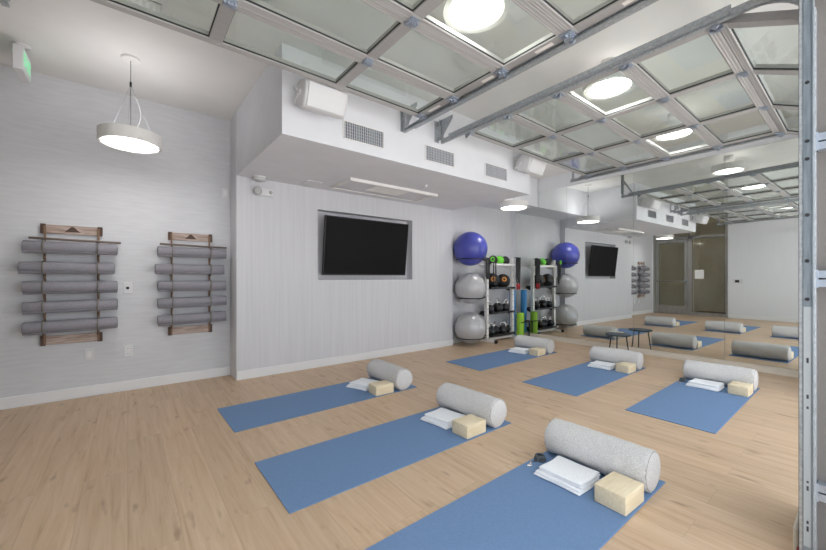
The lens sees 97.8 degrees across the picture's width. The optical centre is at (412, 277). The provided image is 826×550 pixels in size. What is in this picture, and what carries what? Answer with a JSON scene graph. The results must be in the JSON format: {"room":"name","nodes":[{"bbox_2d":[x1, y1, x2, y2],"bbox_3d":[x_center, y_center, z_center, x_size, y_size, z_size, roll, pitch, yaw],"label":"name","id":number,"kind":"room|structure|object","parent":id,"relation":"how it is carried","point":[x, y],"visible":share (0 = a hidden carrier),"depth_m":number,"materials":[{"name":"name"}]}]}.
{"room":"exercise studio","nodes":[
{"label":"exercise studio","id":0,"kind":"room"},
{"bbox_2d":[0,64,229,397],"bbox_3d":[-3.112,-0.350,3.556,2.340,2.970,0.200,0,0,-38],"label":"wall","id":1,"kind":"structure","parent":0,"point":[55,169],"depth_m":3.51,"materials":[{"name":"paint"}]},
{"bbox_2d":[40,223,102,345],"bbox_3d":[-3.134,0.065,3.308,0.423,1.100,0.163,0,0,-38],"label":"rack","id":2,"kind":"object","parent":1,"relation":"attached to","point":[45,340],"visible":0.75,"depth_m":3.34,"materials":[{"name":"brown wood"}]},
{"bbox_2d":[18,261,114,273],"bbox_3d":[-3.135,-0.086,3.286,0.634,0.105,0.103,0,0,-38],"label":"rolled mat","id":3,"kind":"object","parent":2,"relation":"on","point":[24,267],"visible":1,"depth_m":3.24,"materials":[{"name":"grey rubber"}]},
{"bbox_2d":[21,281,117,294],"bbox_3d":[-3.117,0.091,3.299,0.634,0.111,0.103,0,0,-38],"label":"rolled mat","id":4,"kind":"object","parent":2,"relation":"on","point":[50,287],"visible":1,"depth_m":3.26,"materials":[{"name":"grey rubber"}]},
{"bbox_2d":[21,317,117,335],"bbox_3d":[-3.117,0.441,3.299,0.636,0.123,0.103,0,0,-38],"label":"rolled mat","id":5,"kind":"object","parent":2,"relation":"in","point":[61,326],"visible":1,"depth_m":3.25,"materials":[{"name":"grey rubber"}]},
{"bbox_2d":[21,240,117,254],"bbox_3d":[-3.117,-0.268,3.299,0.634,0.108,0.103,0,0,-38],"label":"rolled mat","id":6,"kind":"object","parent":2,"relation":"on","point":[27,246],"visible":1,"depth_m":3.25,"materials":[{"name":"grey rubber"}]},
{"bbox_2d":[21,299,117,314],"bbox_3d":[-3.117,0.263,3.299,0.635,0.111,0.103,0,0,-38],"label":"rolled mat","id":7,"kind":"object","parent":2,"relation":"on","point":[103,304],"visible":1,"depth_m":3.25,"materials":[{"name":"grey rubber"}]},
{"bbox_2d":[28,236,120,243],"bbox_3d":[-3.126,-0.345,3.354,0.630,0.020,0.020,1,-1,-38],"label":"wooden rod","id":8,"kind":"object","parent":2,"relation":"on","point":[29,237],"visible":1,"depth_m":3.33,"materials":[{"name":"brown wood"}]},
{"bbox_2d":[84,348,93,360],"bbox_3d":[-3.091,0.735,3.438,0.072,0.116,0.010,0,0,-38],"label":"wall outlet","id":9,"kind":"object","parent":1,"relation":"attached to","point":[88,353],"visible":1,"depth_m":3.43,"materials":[{"name":"white plastic"}]},
{"bbox_2d":[0,366,230,409],"bbox_3d":[-2.987,1.085,3.518,2.189,0.100,0.015,0,0,-38],"label":"baseboard","id":10,"kind":"structure","parent":1,"relation":"attached to","point":[86,391],"depth_m":3.51,"materials":[{"name":"white paint"}]},
{"bbox_2d":[123,282,131,293],"bbox_3d":[-2.865,0.105,3.614,0.072,0.116,0.016,0,0,-38],"label":"wall switch","id":11,"kind":"object","parent":1,"relation":"attached to","point":[127,286],"visible":1,"depth_m":3.61,"materials":[{"name":"white plastic"}]},
{"bbox_2d":[123,345,132,356],"bbox_3d":[-2.864,0.740,3.619,0.072,0.116,0.010,0,0,-38],"label":"wall outlet","id":12,"kind":"object","parent":1,"relation":"attached to","point":[128,349],"visible":1,"depth_m":3.62,"materials":[{"name":"white plastic"}]},
{"bbox_2d":[168,232,211,335],"bbox_3d":[-2.395,0.065,3.893,0.413,1.100,0.163,0,0,-38],"label":"rack","id":13,"kind":"object","parent":1,"relation":"attached to","point":[172,330],"visible":0.75,"depth_m":3.94,"materials":[{"name":"brown wood"}]},
{"bbox_2d":[155,264,224,273],"bbox_3d":[-2.389,-0.087,3.877,0.634,0.104,0.103,0,0,-38],"label":"rolled mat","id":14,"kind":"object","parent":13,"relation":"on","point":[159,268],"visible":1,"depth_m":3.82,"materials":[{"name":"grey rubber"}]},
{"bbox_2d":[157,311,226,325],"bbox_3d":[-2.372,0.440,3.890,0.636,0.122,0.103,0,0,-38],"label":"rolled mat","id":15,"kind":"object","parent":13,"relation":"on","point":[178,319],"visible":1,"depth_m":3.84,"materials":[{"name":"grey rubber"}]},
{"bbox_2d":[157,281,226,291],"bbox_3d":[-2.372,0.090,3.890,0.634,0.110,0.103,0,0,-38],"label":"rolled mat","id":16,"kind":"object","parent":13,"relation":"on","point":[162,286],"visible":1,"depth_m":3.84,"materials":[{"name":"grey rubber"}]},
{"bbox_2d":[157,246,226,258],"bbox_3d":[-2.372,-0.267,3.890,0.634,0.108,0.103,0,0,-38],"label":"rolled mat","id":17,"kind":"object","parent":13,"relation":"on","point":[162,251],"visible":1,"depth_m":3.84,"materials":[{"name":"grey rubber"}]},
{"bbox_2d":[157,296,226,308],"bbox_3d":[-2.372,0.262,3.890,0.634,0.103,0.103,-1,2,-38],"label":"rolled mat","id":18,"kind":"object","parent":13,"relation":"on","point":[216,300],"visible":1,"depth_m":3.84,"materials":[{"name":"grey rubber"}]},
{"bbox_2d":[160,243,226,248],"bbox_3d":[-2.387,-0.345,3.940,0.630,0.020,0.020,1,-1,-38],"label":"wooden rod","id":19,"kind":"object","parent":13,"relation":"on","point":[160,243],"visible":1,"depth_m":3.92,"materials":[{"name":"brown wood"}]},
{"bbox_2d":[222,188,228,198],"bbox_3d":[-2.173,-0.975,4.167,0.072,0.116,0.010,0,0,-38],"label":"wall switch","id":20,"kind":"object","parent":1,"relation":"attached to","point":[225,192],"visible":1,"depth_m":4.17,"materials":[{"name":"white plastic"}]},
{"bbox_2d":[230,111,452,379],"bbox_3d":[-0.797,-0.350,5.200,3.330,2.970,0.500,0,0,-38],"label":"wall","id":21,"kind":"structure","parent":0,"point":[283,309],"depth_m":4.53,"materials":[{"name":"paint"}]},
{"bbox_2d":[252,175,266,181],"bbox_3d":[-1.716,-1.103,4.025,0.152,0.045,0.152,0,0,-38],"label":"smoke detector","id":22,"kind":"object","parent":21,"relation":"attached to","point":[259,178],"visible":1,"depth_m":3.98,"materials":[{"name":"white plastic"}]},
{"bbox_2d":[253,186,272,196],"bbox_3d":[-1.708,-0.980,4.111,0.220,0.091,0.079,0,0,-38],"label":"emergency light","id":23,"kind":"object","parent":21,"relation":"attached to","point":[257,190],"visible":1,"depth_m":4.11,"materials":[{"name":"white plastic"}]},
{"bbox_2d":[299,180,321,186],"bbox_3d":[-1.222,-1.122,4.295,0.180,0.010,0.250,0,0,-38],"label":"cover plate","id":24,"kind":"object","parent":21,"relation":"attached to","point":[310,183],"visible":1,"depth_m":4.28,"materials":[{"name":"paint"}]},
{"bbox_2d":[293,78,347,118],"bbox_3d":[-0.731,-1.397,2.854,0.398,0.226,0.300,0,0,-38],"label":"wall speaker","id":25,"kind":"object","parent":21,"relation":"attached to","point":[313,96],"visible":0.99,"depth_m":2.75,"materials":[{"name":"white plastic"}]},
{"bbox_2d":[306,80,346,116],"bbox_3d":[-0.659,-1.368,2.763,0.310,0.167,0.067,0,0,-38],"label":"grille","id":26,"kind":"object","parent":25,"relation":"attached to","point":[320,97],"depth_m":2.75,"materials":[{"name":"white plastic"}]},
{"bbox_2d":[237,339,452,380],"bbox_3d":[-0.637,1.085,4.998,3.330,0.100,0.015,0,0,-38],"label":"baseboard","id":27,"kind":"structure","parent":21,"relation":"attached to","point":[278,369],"depth_m":4.68,"materials":[{"name":"white paint"}]},
{"bbox_2d":[343,119,383,148],"bbox_3d":[-0.440,-1.295,3.268,0.426,0.166,0.011,0,0,-38],"label":"air vent","id":28,"kind":"object","parent":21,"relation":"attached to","point":[352,131],"visible":1,"depth_m":3.26,"materials":[{"name":"grey"}]},
{"bbox_2d":[322,215,408,274],"bbox_3d":[-0.652,-0.409,5.011,1.320,0.758,0.236,0,0,-38],"label":"television","id":29,"kind":"object","parent":21,"relation":"attached to","point":[351,246],"visible":1,"depth_m":4.89,"materials":[{"name":"black plastic"}]},
{"bbox_2d":[237,43,529,209],"bbox_3d":[-0.182,-1.480,4.424,3.320,0.710,1.480,0,0,-38],"label":"soffit","id":30,"kind":"object","parent":21,"relation":"attached to","point":[278,140],"depth_m":3.56,"materials":[{"name":"paint"}]},
{"bbox_2d":[330,177,437,201],"bbox_3d":[-0.344,-1.107,4.652,1.320,0.035,0.520,0,0,-38],"label":"ceiling hatch","id":31,"kind":"object","parent":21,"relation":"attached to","point":[351,184],"visible":1,"depth_m":4.58,"materials":[{"name":"white metal"}]},
{"bbox_2d":[365,186,407,195],"bbox_3d":[-0.337,-1.111,4.643,0.500,0.004,0.255,0,0,-38],"label":"grille","id":32,"kind":"object","parent":31,"relation":"attached to","point":[376,189],"depth_m":4.64,"materials":[{"name":"white metal"}]},
{"bbox_2d":[425,144,454,167],"bbox_3d":[0.292,-1.295,3.849,0.426,0.166,0.011,0,0,-38],"label":"air vent","id":33,"kind":"object","parent":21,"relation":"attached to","point":[432,154],"visible":1,"depth_m":3.84,"materials":[{"name":"grey"}]},
{"bbox_2d":[485,162,506,181],"bbox_3d":[1.025,-1.295,4.430,0.426,0.166,0.011,0,0,-38],"label":"air vent","id":34,"kind":"object","parent":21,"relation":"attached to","point":[492,171],"visible":1,"depth_m":4.42,"materials":[{"name":"grey"}]},
{"bbox_2d":[476,177,537,211],"bbox_3d":[1.454,-1.575,6.429,1.735,0.520,0.630,0,0,-38],"label":"soffit","id":35,"kind":"object","parent":21,"relation":"attached to","point":[532,198],"depth_m":6.62,"materials":[{"name":"paint"}]},
{"bbox_2d":[514,155,545,175],"bbox_3d":[1.494,-1.427,4.618,0.398,0.226,0.300,0,0,-38],"label":"wall speaker","id":36,"kind":"object","parent":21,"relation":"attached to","point":[524,163],"visible":0.86,"depth_m":4.51,"materials":[{"name":"white plastic"}]},
{"bbox_2d":[528,158,545,174],"bbox_3d":[1.567,-1.398,4.527,0.310,0.167,0.067,0,0,-38],"label":"grille","id":37,"kind":"object","parent":36,"relation":"attached to","point":[535,166],"depth_m":4.51,"materials":[{"name":"white plastic"}]},
{"bbox_2d":[435,0,798,143],"bbox_3d":[1.089,-0.270,2.754,0.078,2.770,2.715,0,0,-38],"label":"door track","id":38,"kind":"object","parent":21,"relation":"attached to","point":[726,13],"visible":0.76,"depth_m":2.42,"materials":[{"name":"metal"}]},
{"bbox_2d":[465,9,798,179],"bbox_3d":[2.222,-1.338,3.419,2.534,0.294,2.397,0,0,-38],"label":"door","id":39,"kind":"structure","parent":38,"relation":"attached to","point":[726,36],"depth_m":3.08,"materials":[{"name":"metal"}]},
{"bbox_2d":[0,337,798,549],"bbox_3d":[0.404,1.195,3.434,7.700,0.120,4.920,0,0,-38],"label":"floor","id":40,"kind":"structure","parent":0,"point":[161,467],"depth_m":2.21,"materials":[{"name":"brown wood"}]},
{"bbox_2d":[217,377,415,432],"bbox_3d":[-0.823,1.132,3.412,1.734,0.006,0.606,0,0,-39],"label":"yoga mat","id":41,"kind":"object","parent":40,"relation":"on","point":[244,416],"visible":0.76,"depth_m":3.18,"materials":[{"name":"blue rubber"}]},
{"bbox_2d":[346,378,377,390],"bbox_3d":[-0.510,1.104,3.735,0.276,0.050,0.246,0,0,32],"label":"folded towel","id":42,"kind":"object","parent":41,"relation":"on","point":[362,383],"visible":0.7,"depth_m":3.68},
{"bbox_2d":[369,380,393,395],"bbox_3d":[-0.313,1.083,3.538,0.200,0.092,0.152,0,0,-36],"label":"block","id":43,"kind":"object","parent":41,"relation":"on","point":[382,387],"visible":1,"depth_m":3.49,"materials":[{"name":"brown wood"}]},
{"bbox_2d":[367,359,412,389],"bbox_3d":[-0.264,1.022,3.852,0.233,0.215,0.615,0,0,-37],"label":"bolster","id":44,"kind":"object","parent":41,"relation":"on","point":[378,369],"visible":0.95,"depth_m":3.69,"materials":[{"name":"fabric"}]},
{"bbox_2d":[255,407,510,513],"bbox_3d":[-0.101,1.132,2.500,1.734,0.006,0.606,0,0,-38],"label":"yoga mat","id":45,"kind":"object","parent":40,"relation":"on","point":[307,476],"visible":0.76,"depth_m":2.23,"materials":[{"name":"blue rubber"}]},
{"bbox_2d":[420,407,464,429],"bbox_3d":[0.240,1.104,2.840,0.276,0.050,0.246,0,0,45],"label":"folded towel","id":46,"kind":"object","parent":45,"relation":"on","point":[441,417],"visible":0.8,"depth_m":2.80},
{"bbox_2d":[452,414,485,438],"bbox_3d":[0.409,1.083,2.626,0.200,0.092,0.152,0,0,-38],"label":"block","id":47,"kind":"object","parent":45,"relation":"on","point":[468,426],"visible":1,"depth_m":2.58,"materials":[{"name":"beige wood"}]},
{"bbox_2d":[436,382,506,427],"bbox_3d":[0.459,1.022,2.941,0.233,0.215,0.615,0,0,-40],"label":"bolster","id":48,"kind":"object","parent":45,"relation":"on","point":[453,397],"visible":0.96,"depth_m":2.82,"materials":[{"name":"fabric"}]},
{"bbox_2d":[456,257,516,343],"bbox_3d":[1.335,0.385,6.364,1.437,1.500,0.497,0,0,-38],"label":"equipment rack","id":49,"kind":"object","parent":40,"relation":"on","point":[485,313],"visible":0.71,"depth_m":6.41,"materials":[{"name":"white metal"}]},
{"bbox_2d":[453,232,487,265],"bbox_3d":[0.967,-0.485,6.072,0.578,0.574,0.574,0,0,37],"label":"exercise ball","id":50,"kind":"object","parent":49,"relation":"in","point":[468,244],"visible":1,"depth_m":5.87,"materials":[{"name":"blue plastic"}]},
{"bbox_2d":[455,312,485,343],"bbox_3d":[0.967,0.847,6.072,0.528,0.524,0.523,0,0,38],"label":"exercise ball","id":51,"kind":"object","parent":49,"relation":"in","point":[469,325],"visible":0.98,"depth_m":5.88,"materials":[{"name":"rubber"}]},
{"bbox_2d":[455,273,485,303],"bbox_3d":[0.967,0.180,6.072,0.528,0.524,0.523,0,0,38],"label":"exercise ball","id":52,"kind":"object","parent":49,"relation":"in","point":[468,285],"visible":0.98,"depth_m":5.88,"materials":[{"name":"rubber"}]},
{"bbox_2d":[486,258,489,279],"bbox_3d":[1.287,-0.153,6.249,0.109,0.383,0.083,0,0,-38],"label":"band","id":53,"kind":"object","parent":49,"relation":"hanging from","point":[487,259],"visible":0.99,"depth_m":6.22,"materials":[{"name":"black plastic"}]},
{"bbox_2d":[489,273,499,287],"bbox_3d":[1.427,0.058,6.490,0.273,0.273,0.273,0,0,-38],"label":"medicine ball","id":54,"kind":"object","parent":49,"relation":"on","point":[491,284],"visible":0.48,"depth_m":6.39,"materials":[{"name":"black rubber"}]},
{"bbox_2d":[492,258,496,284],"bbox_3d":[1.410,-0.098,6.278,0.081,0.474,0.082,0,0,-38],"label":"rope","id":55,"kind":"object","parent":49,"relation":"hanging from","point":[492,258],"visible":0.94,"depth_m":6.26,"materials":[{"name":"fabric"}]},
{"bbox_2d":[480,310,514,313],"bbox_3d":[1.558,0.628,6.607,0.676,0.037,0.260,0,0,-38],"label":"shelf","id":56,"kind":"object","parent":49,"relation":"attached to","point":[511,311],"depth_m":6.50,"materials":[{"name":"grey metal"}]},
{"bbox_2d":[480,263,514,265],"bbox_3d":[1.558,-0.232,6.607,0.676,0.037,0.260,0,0,-38],"label":"shelf","id":57,"kind":"object","parent":49,"relation":"attached to","point":[497,264],"depth_m":6.50,"materials":[{"name":"white metal"}]},
{"bbox_2d":[493,298,502,311],"bbox_3d":[1.553,0.503,6.589,0.183,0.260,0.182,0,0,27],"label":"kettlebell","id":58,"kind":"object","parent":49,"relation":"on","point":[498,307],"visible":0.97,"depth_m":6.52,"materials":[{"name":"black metal"}]},
{"bbox_2d":[489,332,514,336],"bbox_3d":[1.558,1.028,6.607,0.676,0.037,0.260,0,0,-38],"label":"shelf","id":59,"kind":"object","parent":49,"relation":"attached to","point":[509,333],"depth_m":6.56,"materials":[{"name":"grey metal"}]},
{"bbox_2d":[489,286,514,288],"bbox_3d":[1.558,0.189,6.607,0.676,0.037,0.260,0,0,-38],"label":"shelf","id":60,"kind":"object","parent":49,"relation":"attached to","point":[511,287],"depth_m":6.51,"materials":[{"name":"grey metal"}]},
{"bbox_2d":[499,322,506,333],"bbox_3d":[1.653,0.922,6.631,0.156,0.222,0.157,0,0,-1],"label":"kettlebell","id":61,"kind":"object","parent":49,"relation":"on","point":[503,329],"visible":0.94,"depth_m":6.58,"materials":[{"name":"black metal"}]},
{"bbox_2d":[498,274,509,286],"bbox_3d":[1.670,0.063,6.683,0.263,0.263,0.263,0,0,-38],"label":"medicine ball","id":62,"kind":"object","parent":49,"relation":"on","point":[504,279],"visible":0.71,"depth_m":6.58,"materials":[{"name":"black rubber"}]},
{"bbox_2d":[502,299,509,310],"bbox_3d":[1.733,0.516,6.732,0.164,0.235,0.166,0,0,-38],"label":"kettlebell","id":63,"kind":"object","parent":49,"relation":"on","point":[506,307],"visible":0.87,"depth_m":6.67,"materials":[{"name":"black metal"}]},
{"bbox_2d":[514,257,520,289],"bbox_3d":[1.950,-0.075,6.724,0.141,0.600,0.084,0,0,-38],"label":"strap","id":64,"kind":"object","parent":49,"relation":"hanging from","point":[518,259],"visible":1,"depth_m":6.70,"materials":[{"name":"black fabric"}]},
{"bbox_2d":[446,349,556,370],"bbox_3d":[1.308,1.132,5.139,1.734,0.006,0.606,0,0,-38],"label":"yoga mat","id":65,"kind":"object","parent":40,"relation":"on","point":[486,361],"visible":0.76,"depth_m":4.96,"materials":[{"name":"blue rubber"}]},
{"bbox_2d":[508,347,528,353],"bbox_3d":[1.621,1.104,5.462,0.276,0.050,0.246,0,0,40],"label":"folded towel","id":66,"kind":"object","parent":65,"relation":"on","point":[520,350],"visible":0.88,"depth_m":5.40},
{"bbox_2d":[514,335,554,353],"bbox_3d":[1.867,1.022,5.579,0.233,0.215,0.615,0,0,-38],"label":"bolster","id":67,"kind":"object","parent":65,"relation":"on","point":[523,341],"visible":0.87,"depth_m":5.48,"materials":[{"name":"fabric"}]},
{"bbox_2d":[529,347,545,355],"bbox_3d":[1.818,1.083,5.265,0.200,0.092,0.152,0,0,-40],"label":"block","id":68,"kind":"object","parent":65,"relation":"on","point":[536,351],"visible":1,"depth_m":5.21,"materials":[{"name":"plastic"}]},
{"bbox_2d":[509,290,515,334],"bbox_3d":[1.925,0.687,6.974,0.120,0.880,0.120,0,0,-38],"label":"foam roller","id":69,"kind":"object","parent":40,"relation":"on","point":[514,290],"visible":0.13,"depth_m":6.95,"materials":[{"name":"blue"}]},
{"bbox_2d":[365,450,665,549],"bbox_3d":[0.529,1.132,1.689,1.734,0.006,0.606,0,0,-38],"label":"yoga mat","id":70,"kind":"object","parent":40,"relation":"on","point":[519,509],"visible":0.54,"depth_m":1.67,"materials":[{"name":"blue rubber"}]},
{"bbox_2d":[526,453,545,466],"bbox_3d":[0.749,1.112,2.198,0.161,0.033,0.072,0,0,-38],"label":"strap","id":71,"kind":"object","parent":70,"relation":"on","point":[539,457],"visible":1,"depth_m":2.20,"materials":[{"name":"grey"}]},
{"bbox_2d":[533,455,599,495],"bbox_3d":[0.870,1.104,2.029,0.246,0.050,0.276,0,0,-38],"label":"folded towel","id":72,"kind":"object","parent":70,"relation":"on","point":[576,478],"visible":0.97,"depth_m":1.99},
{"bbox_2d":[544,418,660,492],"bbox_3d":[1.089,1.022,2.130,0.233,0.215,0.615,0,0,-38],"label":"bolster","id":73,"kind":"object","parent":70,"relation":"on","point":[603,453],"visible":0.93,"depth_m":2.03,"materials":[{"name":"fabric"}]},
{"bbox_2d":[594,471,643,515],"bbox_3d":[1.039,1.083,1.815,0.200,0.092,0.152,0,0,-36],"label":"block","id":74,"kind":"object","parent":70,"relation":"on","point":[620,493],"visible":1,"depth_m":1.77,"materials":[{"name":"brown wood"}]},
{"bbox_2d":[523,361,644,396],"bbox_3d":[2.049,1.132,4.204,1.734,0.006,0.606,0,0,-38],"label":"yoga mat","id":75,"kind":"object","parent":40,"relation":"on","point":[577,380],"visible":0.76,"depth_m":3.98,"materials":[{"name":"blue rubber"}]},
{"bbox_2d":[588,360,615,369],"bbox_3d":[2.389,1.104,4.544,0.246,0.050,0.276,0,0,-41],"label":"folded towel","id":76,"kind":"object","parent":75,"relation":"on","point":[596,364],"visible":0.94,"depth_m":4.49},
{"bbox_2d":[589,346,643,369],"bbox_3d":[2.609,1.022,4.644,0.233,0.215,0.615,0,0,-38],"label":"bolster","id":77,"kind":"object","parent":75,"relation":"on","point":[605,354],"visible":0.87,"depth_m":4.56,"materials":[{"name":"fabric"}]},
{"bbox_2d":[615,362,635,373],"bbox_3d":[2.559,1.083,4.330,0.200,0.092,0.152,0,0,-36],"label":"block","id":78,"kind":"object","parent":75,"relation":"on","point":[624,367],"visible":1,"depth_m":4.28,"materials":[{"name":"plastic"}]},
{"bbox_2d":[605,332,630,349],"bbox_3d":[2.983,0.978,5.236,0.330,0.317,0.330,0,0,-38],"label":"stool","id":79,"kind":"object","parent":40,"relation":"on","point":[616,334],"visible":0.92,"depth_m":5.18,"materials":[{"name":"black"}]},
{"bbox_2d":[625,377,759,433],"bbox_3d":[2.681,1.132,3.382,1.734,0.006,0.606,0,0,-38],"label":"yoga mat","id":80,"kind":"object","parent":40,"relation":"on","point":[705,410],"visible":0.76,"depth_m":3.15,"materials":[{"name":"blue rubber"}]},
{"bbox_2d":[686,378,724,391],"bbox_3d":[3.022,1.104,3.722,0.246,0.050,0.276,0,0,-37],"label":"folded towel","id":81,"kind":"object","parent":80,"relation":"on","point":[696,382],"visible":1,"depth_m":3.67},
{"bbox_2d":[683,359,757,390],"bbox_3d":[3.241,1.022,3.822,0.233,0.215,0.615,0,0,-38],"label":"bolster","id":82,"kind":"object","parent":80,"relation":"on","point":[692,369],"visible":0.85,"depth_m":3.75,"materials":[{"name":"fabric"}]},
{"bbox_2d":[728,381,752,396],"bbox_3d":[3.191,1.083,3.508,0.200,0.092,0.152,0,0,-37],"label":"block","id":83,"kind":"object","parent":80,"relation":"on","point":[734,387],"visible":1,"depth_m":3.46,"materials":[{"name":"beige wood"}]},
{"bbox_2d":[793,509,798,549],"bbox_3d":[1.714,1.085,1.593,0.335,0.100,0.016,0,0,-38],"label":"baseboard","id":84,"kind":"structure","parent":40,"relation":"on","point":[796,523],"depth_m":1.49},
{"bbox_3d":[2.081,0.980,6.785,0.280,0.310,0.250,0,0,-38],"label":"stand","id":85,"kind":"object","parent":40,"relation":"on","visible":0},
{"bbox_2d":[517,313,523,334],"bbox_3d":[2.024,0.897,6.785,0.136,0.460,0.136,0,0,-38],"label":"foam roller","id":86,"kind":"object","parent":85,"relation":"in","point":[520,316],"visible":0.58,"depth_m":6.73,"materials":[{"name":"green"}]},
{"bbox_2d":[0,0,798,178],"bbox_3d":[0.476,-1.895,3.344,7.700,0.120,5.150,0,0,-38],"label":"ceiling","id":87,"kind":"structure","parent":0,"point":[79,41],"depth_m":2.99,"materials":[{"name":"paint"}]},
{"bbox_2d":[0,0,9,7],"bbox_3d":[-1.314,-0.360,0.831,0.100,2.950,2.685,0,0,-38],"label":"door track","id":88,"kind":"object","parent":87,"relation":"attached to","point":[5,3],"visible":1,"depth_m":1.85,"materials":[{"name":"metal"}]},
{"bbox_2d":[12,41,30,84],"bbox_3d":[-3.091,-1.712,2.845,0.099,0.245,0.280,0,0,-38],"label":"exit sign","id":89,"kind":"object","parent":87,"relation":"hanging from","point":[21,64],"visible":1,"depth_m":2.78,"materials":[{"name":"white plastic"}]},
{"bbox_2d":[97,54,161,153],"bbox_3d":[-2.363,-1.470,3.014,0.430,0.730,0.430,0,0,-38],"label":"pendant light","id":90,"kind":"object","parent":87,"relation":"hanging from","point":[123,137],"visible":1,"depth_m":2.96,"materials":[{"name":"white metal"}]},
{"bbox_2d":[101,136,157,151],"bbox_3d":[-2.363,-1.119,3.014,0.382,0.003,0.382,0,0,-38],"label":"diffuser","id":91,"kind":"object","parent":90,"relation":"attached to","point":[123,143],"depth_m":3.00,"materials":[{"name":"white"}]},
{"bbox_2d":[127,0,161,12],"bbox_3d":[-1.960,-1.829,2.312,0.560,0.013,0.180,0,0,-38],"label":"ceiling vent","id":92,"kind":"object","parent":87,"relation":"in","point":[149,4],"visible":0.29,"depth_m":2.41,"materials":[{"name":"grey metal"}]},
{"bbox_2d":[443,0,509,32],"bbox_3d":[0.378,-1.718,2.163,0.400,0.235,0.400,0,0,-38],"label":"ceiling light","id":93,"kind":"object","parent":87,"relation":"attached to","point":[464,16],"visible":0.99,"depth_m":2.20,"materials":[{"name":"white plastic"}]},
{"bbox_2d":[449,0,502,27],"bbox_3d":[0.378,-1.613,2.163,0.320,0.003,0.320,0,0,-38],"label":"diffuser","id":94,"kind":"object","parent":93,"relation":"attached to","point":[462,13],"depth_m":2.20,"materials":[{"name":"white"}]},
{"bbox_2d":[500,197,527,210],"bbox_3d":[1.603,-1.468,5.737,0.430,0.735,0.430,0,0,-38],"label":"pendant light","id":95,"kind":"object","parent":87,"relation":"hanging from","point":[517,204],"visible":0.84,"depth_m":5.61,"materials":[{"name":"white metal"}]},
{"bbox_2d":[501,206,525,209],"bbox_3d":[1.603,-1.113,5.737,0.382,0.003,0.382,0,0,-38],"label":"diffuser","id":96,"kind":"object","parent":95,"relation":"attached to","point":[502,207],"depth_m":5.72,"materials":[{"name":"white"}]},
{"bbox_2d":[583,57,635,99],"bbox_3d":[1.663,-1.718,3.054,0.400,0.235,0.400,0,0,-38],"label":"ceiling light","id":97,"kind":"object","parent":87,"relation":"attached to","point":[617,84],"visible":0.68,"depth_m":3.05,"materials":[{"name":"white plastic"}]},
{"bbox_2d":[588,78,630,96],"bbox_3d":[1.663,-1.613,3.054,0.320,0.003,0.320,0,0,-38],"label":"diffuser","id":98,"kind":"object","parent":97,"relation":"attached to","point":[608,87],"depth_m":3.05,"materials":[{"name":"white"}]},
{"bbox_2d":[653,113,693,140],"bbox_3d":[2.926,-1.718,4.036,0.400,0.235,0.400,0,0,-38],"label":"ceiling light","id":99,"kind":"object","parent":87,"relation":"attached to","point":[672,120],"visible":0.4,"depth_m":4.03,"materials":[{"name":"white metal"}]},
{"bbox_2d":[657,129,690,138],"bbox_3d":[2.926,-1.613,4.036,0.320,0.003,0.320,0,0,-38],"label":"diffuser","id":100,"kind":"object","parent":99,"relation":"attached to","point":[687,132],"depth_m":4.09,"materials":[{"name":"white"}]},
{"bbox_2d":[568,127,798,182],"bbox_3d":[3.146,-0.360,4.334,0.100,2.950,2.635,0,0,-38],"label":"door track","id":101,"kind":"object","parent":87,"relation":"hanging from","point":[581,177],"visible":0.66,"depth_m":4.44,"materials":[{"name":"metal"}]},
{"bbox_2d":[453,206,510,336],"bbox_3d":[1.245,-0.350,6.857,1.930,2.970,0.300,0,0,-38],"label":"wall","id":102,"kind":"structure","parent":0,"point":[494,225],"depth_m":6.76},
{"bbox_2d":[511,115,798,370],"bbox_3d":[3.388,-0.350,5.521,0.200,2.970,5.050,0,0,-37],"label":"wall","id":103,"kind":"structure","parent":0,"point":[564,179],"depth_m":5.24,"materials":[{"name":"paint"}]},
{"bbox_2d":[516,187,566,337],"bbox_3d":[2.360,-0.266,6.702,0.006,2.638,1.065,0,0,-37],"label":"mirror panel","id":104,"kind":"object","parent":103,"relation":"attached to","point":[541,231],"visible":0.95,"depth_m":6.62,"materials":[{"name":"silver mirror"}]},
{"bbox_2d":[567,172,633,346],"bbox_3d":[3.005,-0.266,5.853,0.006,2.638,1.062,0,0,-37],"label":"mirror panel","id":105,"kind":"object","parent":103,"relation":"attached to","point":[600,213],"visible":1,"depth_m":5.80,"materials":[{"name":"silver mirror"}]},
{"bbox_2d":[516,331,798,377],"bbox_3d":[3.296,1.096,5.458,0.026,0.078,4.420,0,0,-37],"label":"baseboard","id":106,"kind":"structure","parent":103,"relation":"attached to","point":[764,369],"depth_m":4.97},
{"bbox_2d":[634,153,724,359],"bbox_3d":[3.649,-0.266,5.008,0.006,2.638,1.057,0,0,-37],"label":"mirror panel","id":107,"kind":"object","parent":103,"relation":"attached to","point":[679,208],"visible":1,"depth_m":4.94,"materials":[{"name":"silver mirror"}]},
{"bbox_2d":[725,137,798,370],"bbox_3d":[4.290,-0.266,4.164,0.006,2.638,1.057,0,0,-37],"label":"mirror panel","id":108,"kind":"object","parent":103,"relation":"attached to","point":[762,181],"visible":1,"depth_m":4.31,"materials":[{"name":"silver mirror"}]},
{"bbox_2d":[815,0,825,549],"bbox_3d":[1.837,-0.195,1.441,0.330,2.660,0.376,0,0,-38],"label":"trim","id":109,"kind":"structure","parent":0,"point":[820,5],"depth_m":1.44,"materials":[{"name":"grey paint"}]},
{"bbox_2d":[400,0,825,549],"bbox_3d":[0.771,-0.260,2.449,0.090,2.790,2.800,0,0,-38],"label":"door track","id":110,"kind":"object","parent":109,"relation":"attached to","point":[811,141],"visible":0.92,"depth_m":1.42,"materials":[{"name":"metal"}]},
{"bbox_2d":[90,0,637,122],"bbox_3d":[-0.197,-1.338,1.544,2.594,0.294,2.362,0,0,-38],"label":"door","id":111,"kind":"structure","parent":110,"relation":"attached to","point":[562,27],"depth_m":2.17,"materials":[{"name":"metal"}]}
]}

